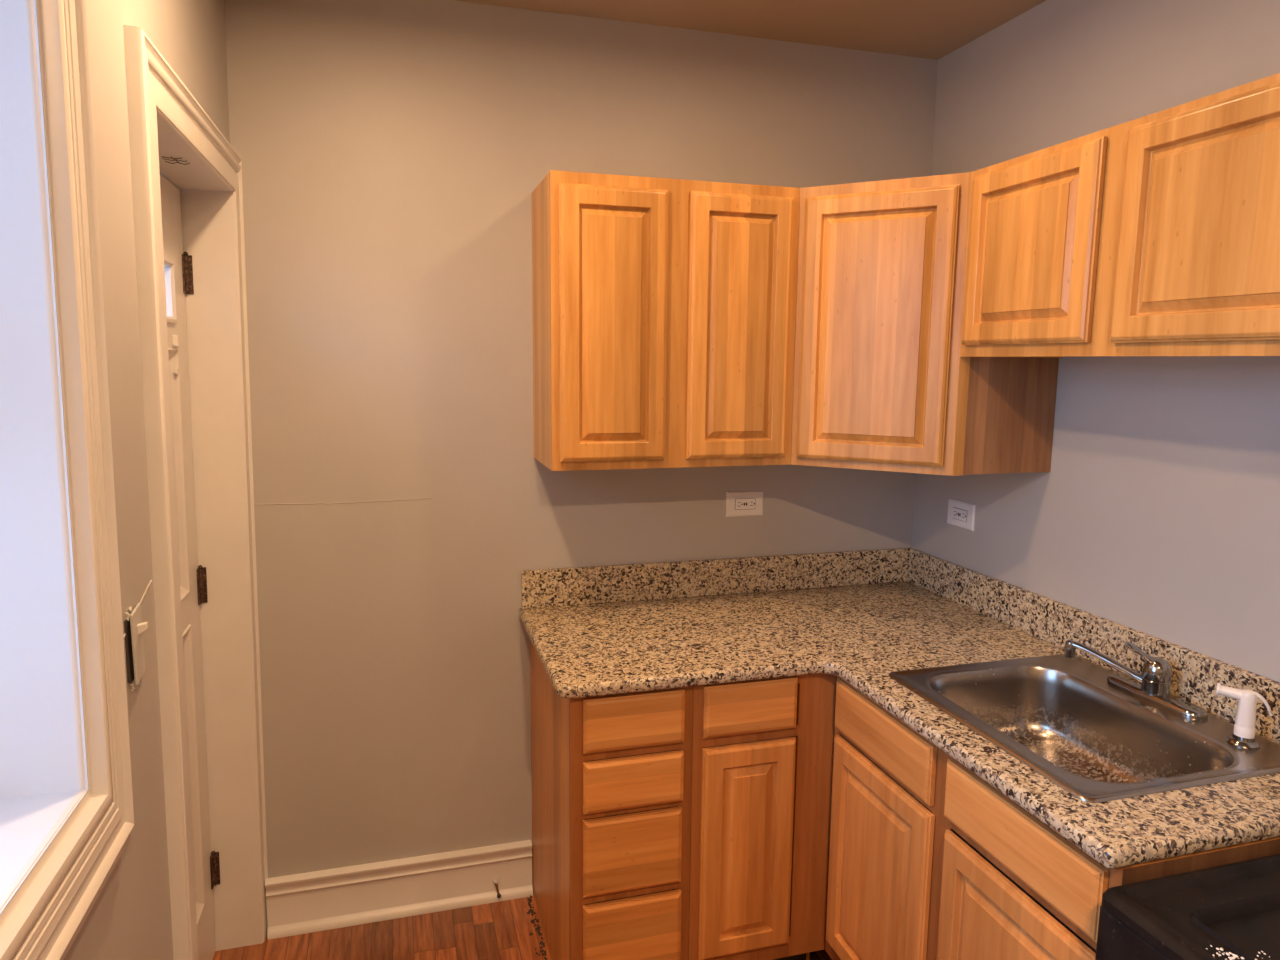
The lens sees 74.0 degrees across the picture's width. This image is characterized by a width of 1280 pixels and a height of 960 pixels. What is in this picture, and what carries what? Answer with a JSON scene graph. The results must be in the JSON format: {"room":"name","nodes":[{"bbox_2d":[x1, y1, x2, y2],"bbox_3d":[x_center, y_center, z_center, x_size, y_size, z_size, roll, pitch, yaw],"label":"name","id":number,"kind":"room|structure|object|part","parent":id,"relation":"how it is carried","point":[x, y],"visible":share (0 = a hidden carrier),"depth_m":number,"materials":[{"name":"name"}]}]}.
{"room":"kitchen","nodes":[
{"label":"kitchen","id":0,"kind":"room"},
{"bbox_2d":[64,0,229,959],"bbox_3d":[-0.721,0.301,0.349,0.462,2.577,3.900,-2,8,-16],"label":"wall","id":1,"kind":"structure","parent":0,"point":[130,918],"depth_m":1.31,"materials":[{"name":"grey paint"}]},
{"bbox_2d":[0,0,88,915],"bbox_3d":[-0.761,-0.157,0.513,0.414,1.282,0.960,-2,8,-16],"label":"window","id":2,"kind":"structure","parent":1,"relation":"in","point":[39,777],"depth_m":1.04,"materials":[{"name":"glass"}]},
{"bbox_2d":[0,0,133,959],"bbox_3d":[-0.562,-0.164,0.570,0.061,1.543,1.171,-2,8,-16],"label":"trim","id":3,"kind":"structure","parent":1,"relation":"attached to","point":[45,916],"depth_m":1.06,"materials":[{"name":"beige paint"}]},
{"bbox_2d":[124,603,147,691],"bbox_3d":[-0.769,0.253,1.304,0.026,0.128,0.072,-2,8,-16],"label":"light switch","id":4,"kind":"object","parent":1,"relation":"attached to","point":[134,628],"visible":1,"depth_m":1.28,"materials":[{"name":"beige paint"}]},
{"bbox_3d":[-0.771,0.251,1.304,0.005,0.110,0.069,-3,9,-22],"label":"plate","id":5,"kind":"part","parent":4,"relation":"part of","materials":[{"name":"white plastic"}]},
{"bbox_2d":[123,25,267,959],"bbox_3d":[-0.932,0.304,1.868,0.071,2.142,0.892,-2,8,-16],"label":"trim","id":6,"kind":"structure","parent":1,"relation":"attached to","point":[151,82],"depth_m":1.45,"materials":[{"name":"beige paint"}]},
{"bbox_2d":[156,108,263,959],"bbox_3d":[-1.145,0.349,1.850,0.468,2.055,0.751,-2,8,-16],"label":"door","id":7,"kind":"structure","parent":1,"relation":"in","point":[198,208],"depth_m":2.19,"materials":[{"name":"cream gloss paint"},{"name":"clear glass"},{"name":"dark bronze metal"}]},
{"bbox_2d":[213,851,831,959],"bbox_3d":[0.193,1.598,0.800,2.900,0.100,4.200,-2,8,-16],"label":"floor","id":8,"kind":"structure","parent":0,"point":[501,930],"depth_m":2.42,"materials":[{"name":"red wood"}]},
{"bbox_2d":[525,895,546,959],"bbox_3d":[-0.273,1.321,2.346,0.045,0.005,0.577,-2,8,-16],"label":"floor grime","id":9,"kind":"structure","parent":8,"relation":"on","point":[531,911],"depth_m":2.47,"materials":[{"name":"brown"}]},
{"bbox_2d":[530,640,692,959],"bbox_3d":[-0.101,0.884,2.331,0.299,0.879,0.629,-2,8,-16],"label":"base cabinet","id":10,"kind":"object","parent":8,"relation":"on","point":[612,773],"visible":0.93,"depth_m":2.03,"materials":[{"name":"orange wood"}]},
{"bbox_3d":[-0.022,0.871,2.052,0.299,0.774,0.019,-2,8,-16],"label":"frame","id":11,"kind":"part","parent":10,"relation":"part of","materials":[{"name":"brown wood"}]},
{"bbox_3d":[-0.018,1.121,2.068,0.246,0.216,0.019,-2,8,-16],"label":"drawer","id":12,"kind":"part","parent":10,"relation":"part of","materials":[{"name":"orange wood"}]},
{"bbox_3d":[-0.016,0.893,2.036,0.244,0.192,0.019,-2,8,-16],"label":"drawer","id":13,"kind":"part","parent":10,"relation":"part of","materials":[{"name":"orange wood"}]},
{"bbox_3d":[-0.014,0.717,2.011,0.246,0.126,0.019,-2,8,-16],"label":"drawer","id":14,"kind":"part","parent":10,"relation":"part of","materials":[{"name":"orange wood"}]},
{"bbox_3d":[-0.012,0.566,1.990,0.246,0.130,0.019,-2,8,-16],"label":"drawer","id":15,"kind":"part","parent":10,"relation":"part of","materials":[{"name":"orange wood"}]},
{"bbox_2d":[688,673,835,959],"bbox_3d":[0.226,0.874,2.424,0.380,0.879,0.629,-2,8,-16],"label":"base cabinet","id":16,"kind":"object","parent":8,"relation":"on","point":[762,749],"visible":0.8,"depth_m":2.12,"materials":[{"name":"orange wood"}]},
{"bbox_3d":[0.268,0.925,2.123,0.247,0.560,0.019,-2,8,-16],"label":"door","id":17,"kind":"part","parent":16,"relation":"part of","materials":[{"name":"orange wood"}]},
{"bbox_3d":[0.271,0.555,2.071,0.245,0.130,0.019,-2,8,-16],"label":"drawer","id":18,"kind":"part","parent":16,"relation":"part of","materials":[{"name":"orange wood"}]},
{"bbox_2d":[825,676,1279,959],"bbox_3d":[0.896,0.961,1.857,0.629,0.879,0.881,-2,8,-16],"label":"base cabinet","id":19,"kind":"object","parent":8,"relation":"on","point":[928,860],"visible":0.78,"depth_m":1.73,"materials":[{"name":"orange wood"}]},
{"bbox_3d":[0.543,0.944,1.978,0.019,0.562,0.397,-2,8,-16],"label":"door","id":20,"kind":"part","parent":19,"relation":"part of","materials":[{"name":"orange wood"}]},
{"bbox_3d":[0.546,0.583,1.931,0.019,0.129,0.394,-2,8,-16],"label":"drawer","id":21,"kind":"part","parent":19,"relation":"part of","materials":[{"name":"orange wood"}]},
{"bbox_2d":[518,547,1279,868],"bbox_3d":[0.483,0.421,1.978,1.324,0.146,1.496,-2,8,-16],"label":"countertop","id":22,"kind":"structure","parent":19,"relation":"on","point":[859,617],"depth_m":2.18,"materials":[{"name":"stone"}]},
{"bbox_2d":[888,654,1279,802],"bbox_3d":[0.917,0.580,1.795,0.533,0.189,0.615,-2,8,-16],"label":"sink","id":23,"kind":"object","parent":22,"relation":"in","point":[1060,716],"visible":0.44,"depth_m":1.88,"materials":[{"name":"silver metal"}]},
{"bbox_3d":[0.889,0.576,1.786,0.388,0.173,0.554,-2,8,-16],"label":"bowl","id":24,"kind":"part","parent":23,"relation":"part of","materials":[{"name":"metal"}]},
{"bbox_2d":[1215,683,1272,748],"bbox_3d":[1.162,0.455,1.639,0.092,0.110,0.053,3,8,18],"label":"sprayer","id":25,"kind":"object","parent":23,"relation":"on","point":[1243,736],"visible":1,"depth_m":1.63,"materials":[{"name":"white plastic"}]},
{"bbox_2d":[1064,640,1207,719],"bbox_3d":[1.110,0.415,1.881,0.111,0.122,0.298,-5,10,-33],"label":"kitchen faucet","id":26,"kind":"object","parent":22,"relation":"on","point":[1153,685],"visible":1,"depth_m":1.84,"materials":[{"name":"silver metal"}]},
{"bbox_3d":[1.066,0.416,1.911,0.174,0.070,0.023,8,11,42],"label":"spout","id":27,"kind":"part","parent":26,"relation":"part of","materials":[{"name":"silver metal"}]},
{"bbox_3d":[1.101,0.385,1.858,0.073,0.056,0.036,3,8,17],"label":"lever","id":28,"kind":"part","parent":26,"relation":"part of","materials":[{"name":"silver metal"}]},
{"bbox_3d":[1.129,0.470,1.861,0.056,0.018,0.238,-2,8,-16],"label":"plate","id":29,"kind":"part","parent":26,"relation":"part of","materials":[{"name":"silver metal"}]},
{"bbox_3d":[0.622,0.917,1.772,0.019,0.774,0.880,-2,8,-16],"label":"frame","id":30,"kind":"part","parent":19,"relation":"part of","materials":[{"name":"brown wood"}]},
{"bbox_3d":[0.666,1.006,1.555,0.019,0.559,0.396,-2,8,-16],"label":"door","id":31,"kind":"part","parent":19,"relation":"part of","materials":[{"name":"orange wood"}]},
{"bbox_3d":[0.667,0.642,1.512,0.019,0.122,0.391,-2,8,-16],"label":"drawer","id":32,"kind":"part","parent":19,"relation":"part of","materials":[{"name":"orange wood"}]},
{"bbox_3d":[1.027,1.020,1.441,0.609,0.879,0.001,-2,8,-16],"label":"panel","id":33,"kind":"part","parent":19,"relation":"part of","materials":[{"name":"brown wood"}]},
{"bbox_2d":[1095,854,1279,959],"bbox_3d":[1.069,1.081,1.049,0.692,0.870,0.757,-2,8,-16],"label":"gas range","id":34,"kind":"object","parent":8,"relation":"on","point":[1234,908],"visible":1,"depth_m":1.24,"materials":[{"name":"black metal"}]},
{"bbox_3d":[0.802,0.746,0.923,0.029,0.124,0.749,-2,8,-16],"label":"control panel","id":35,"kind":"part","parent":34,"relation":"part of","materials":[{"name":"black metal"}]},
{"bbox_2d":[1206,945,1269,959],"bbox_3d":[0.889,0.643,1.177,0.274,0.028,0.103,-2,8,-16],"label":"crumbs","id":36,"kind":"object","parent":34,"relation":"on","point":[1221,949],"visible":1,"depth_m":1.14,"materials":[{"name":"beige food"}]},
{"bbox_2d":[224,0,937,886],"bbox_3d":[-0.089,-0.013,2.615,2.350,2.577,0.152,-2,8,-16],"label":"wall","id":37,"kind":"structure","parent":0,"point":[393,154],"depth_m":2.39,"materials":[{"name":"grey paint"}]},
{"bbox_2d":[265,840,532,939],"bbox_3d":[-0.698,1.210,2.521,0.758,0.170,0.031,-2,8,-16],"label":"baseboard","id":38,"kind":"structure","parent":37,"relation":"attached to","point":[315,901],"depth_m":2.51,"materials":[{"name":"beige paint"}]},
{"bbox_2d":[492,877,500,897],"bbox_3d":[-0.435,1.244,2.591,0.030,0.060,0.018,6,10,34],"label":"door stop","id":39,"kind":"object","parent":38,"relation":"attached to","point":[496,881],"visible":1,"depth_m":2.59,"materials":[{"name":"gold metal"}]},
{"bbox_2d":[532,170,799,470],"bbox_3d":[0.061,-0.420,2.353,0.671,0.742,0.320,-2,8,-16],"label":"upper cabinet","id":40,"kind":"object","parent":37,"relation":"attached to","point":[664,309],"visible":1,"depth_m":2.20,"materials":[{"name":"brown wood"}]},
{"bbox_3d":[-0.066,-0.391,2.162,0.281,0.688,0.019,-2,8,-16],"label":"door","id":41,"kind":"part","parent":40,"relation":"part of","materials":[{"name":"brown wood"}]},
{"bbox_3d":[0.266,-0.402,2.256,0.289,0.690,0.019,-2,8,-16],"label":"door","id":42,"kind":"part","parent":40,"relation":"part of","materials":[{"name":"brown wood"}]},
{"bbox_2d":[521,547,913,608],"bbox_3d":[0.284,0.303,2.679,1.316,0.112,0.019,-2,8,-16],"label":"backsplash","id":43,"kind":"structure","parent":37,"relation":"attached to","point":[690,578],"depth_m":2.65,"materials":[{"name":"stone"}]},
{"bbox_2d":[725,490,763,516],"bbox_3d":[0.330,0.075,2.666,0.126,0.080,0.008,-2,8,-16],"label":"wall outlet","id":44,"kind":"object","parent":37,"relation":"attached to","point":[738,503],"visible":1,"depth_m":2.66,"materials":[{"name":"white plastic"}]},
{"bbox_2d":[735,498,754,509],"bbox_3d":[0.331,0.075,2.663,0.067,0.033,0.002,-2,8,-16],"label":"receptacle","id":45,"kind":"object","parent":44,"relation":"attached to","point":[740,503],"depth_m":2.66,"materials":[{"name":"white plastic"}]},
{"bbox_2d":[791,172,1058,475],"bbox_3d":[0.714,-0.419,2.393,0.603,0.742,0.604,-2,8,-16],"label":"upper cabinet","id":46,"kind":"object","parent":37,"relation":"attached to","point":[882,382],"visible":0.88,"depth_m":2.18,"materials":[{"name":"brown wood"}]},
{"bbox_3d":[0.604,-0.390,2.202,0.386,0.692,0.019,5,9,29],"label":"door","id":47,"kind":"part","parent":46,"relation":"part of","materials":[{"name":"brown wood"}]},
{"bbox_3d":[0.615,-0.395,2.217,0.428,0.742,0.019,5,9,29],"label":"frame","id":48,"kind":"part","parent":46,"relation":"part of","materials":[{"name":"brown wood"}]},
{"bbox_3d":[0.956,-0.382,2.152,0.270,0.737,0.001,-2,8,-16],"label":"panel","id":49,"kind":"part","parent":46,"relation":"part of","materials":[{"name":"brown wood"}]},
{"bbox_2d":[454,0,1045,59],"bbox_3d":[0.218,-1.053,0.426,2.900,0.100,4.200,-2,8,-16],"label":"ceiling","id":50,"kind":"structure","parent":0,"point":[929,29],"depth_m":2.33,"materials":[{"name":"paint"}]},
{"bbox_2d":[911,0,1279,681],"bbox_3d":[1.527,0.231,0.991,0.150,2.577,3.900,-2,8,-16],"label":"wall","id":51,"kind":"structure","parent":0,"point":[1156,511],"depth_m":1.99,"materials":[{"name":"grey paint"}]},
{"bbox_2d":[947,498,975,530],"bbox_3d":[0.981,0.106,2.599,0.008,0.080,0.126,-2,8,-16],"label":"wall outlet","id":52,"kind":"object","parent":51,"relation":"attached to","point":[961,514],"visible":1,"depth_m":2.59,"materials":[{"name":"white plastic"}]},
{"bbox_2d":[952,507,966,521],"bbox_3d":[0.978,0.106,2.598,0.002,0.033,0.067,-2,8,-16],"label":"receptacle","id":53,"kind":"object","parent":52,"relation":"attached to","point":[959,514],"depth_m":2.60,"materials":[{"name":"white plastic"}]},
{"bbox_2d":[908,549,1279,742],"bbox_3d":[1.113,0.386,2.145,0.019,0.112,1.476,-2,8,-16],"label":"backsplash","id":54,"kind":"structure","parent":51,"relation":"attached to","point":[1195,678],"depth_m":2.09,"materials":[{"name":"stone"}]},
{"bbox_2d":[960,73,1279,357],"bbox_3d":[1.062,-0.467,1.683,0.320,0.442,0.925,-2,8,-16],"label":"upper cabinet","id":55,"kind":"object","parent":51,"relation":"attached to","point":[1155,234],"visible":1,"depth_m":1.58,"materials":[{"name":"brown wood"}]},
{"bbox_3d":[0.850,-0.502,1.874,0.019,0.397,0.395,-2,8,-16],"label":"door","id":56,"kind":"part","parent":55,"relation":"part of","materials":[{"name":"brown wood"}]},
{"bbox_3d":[0.979,-0.436,1.427,0.019,0.399,0.425,-2,8,-16],"label":"door","id":57,"kind":"part","parent":55,"relation":"part of","materials":[{"name":"brown wood"}]}
]}

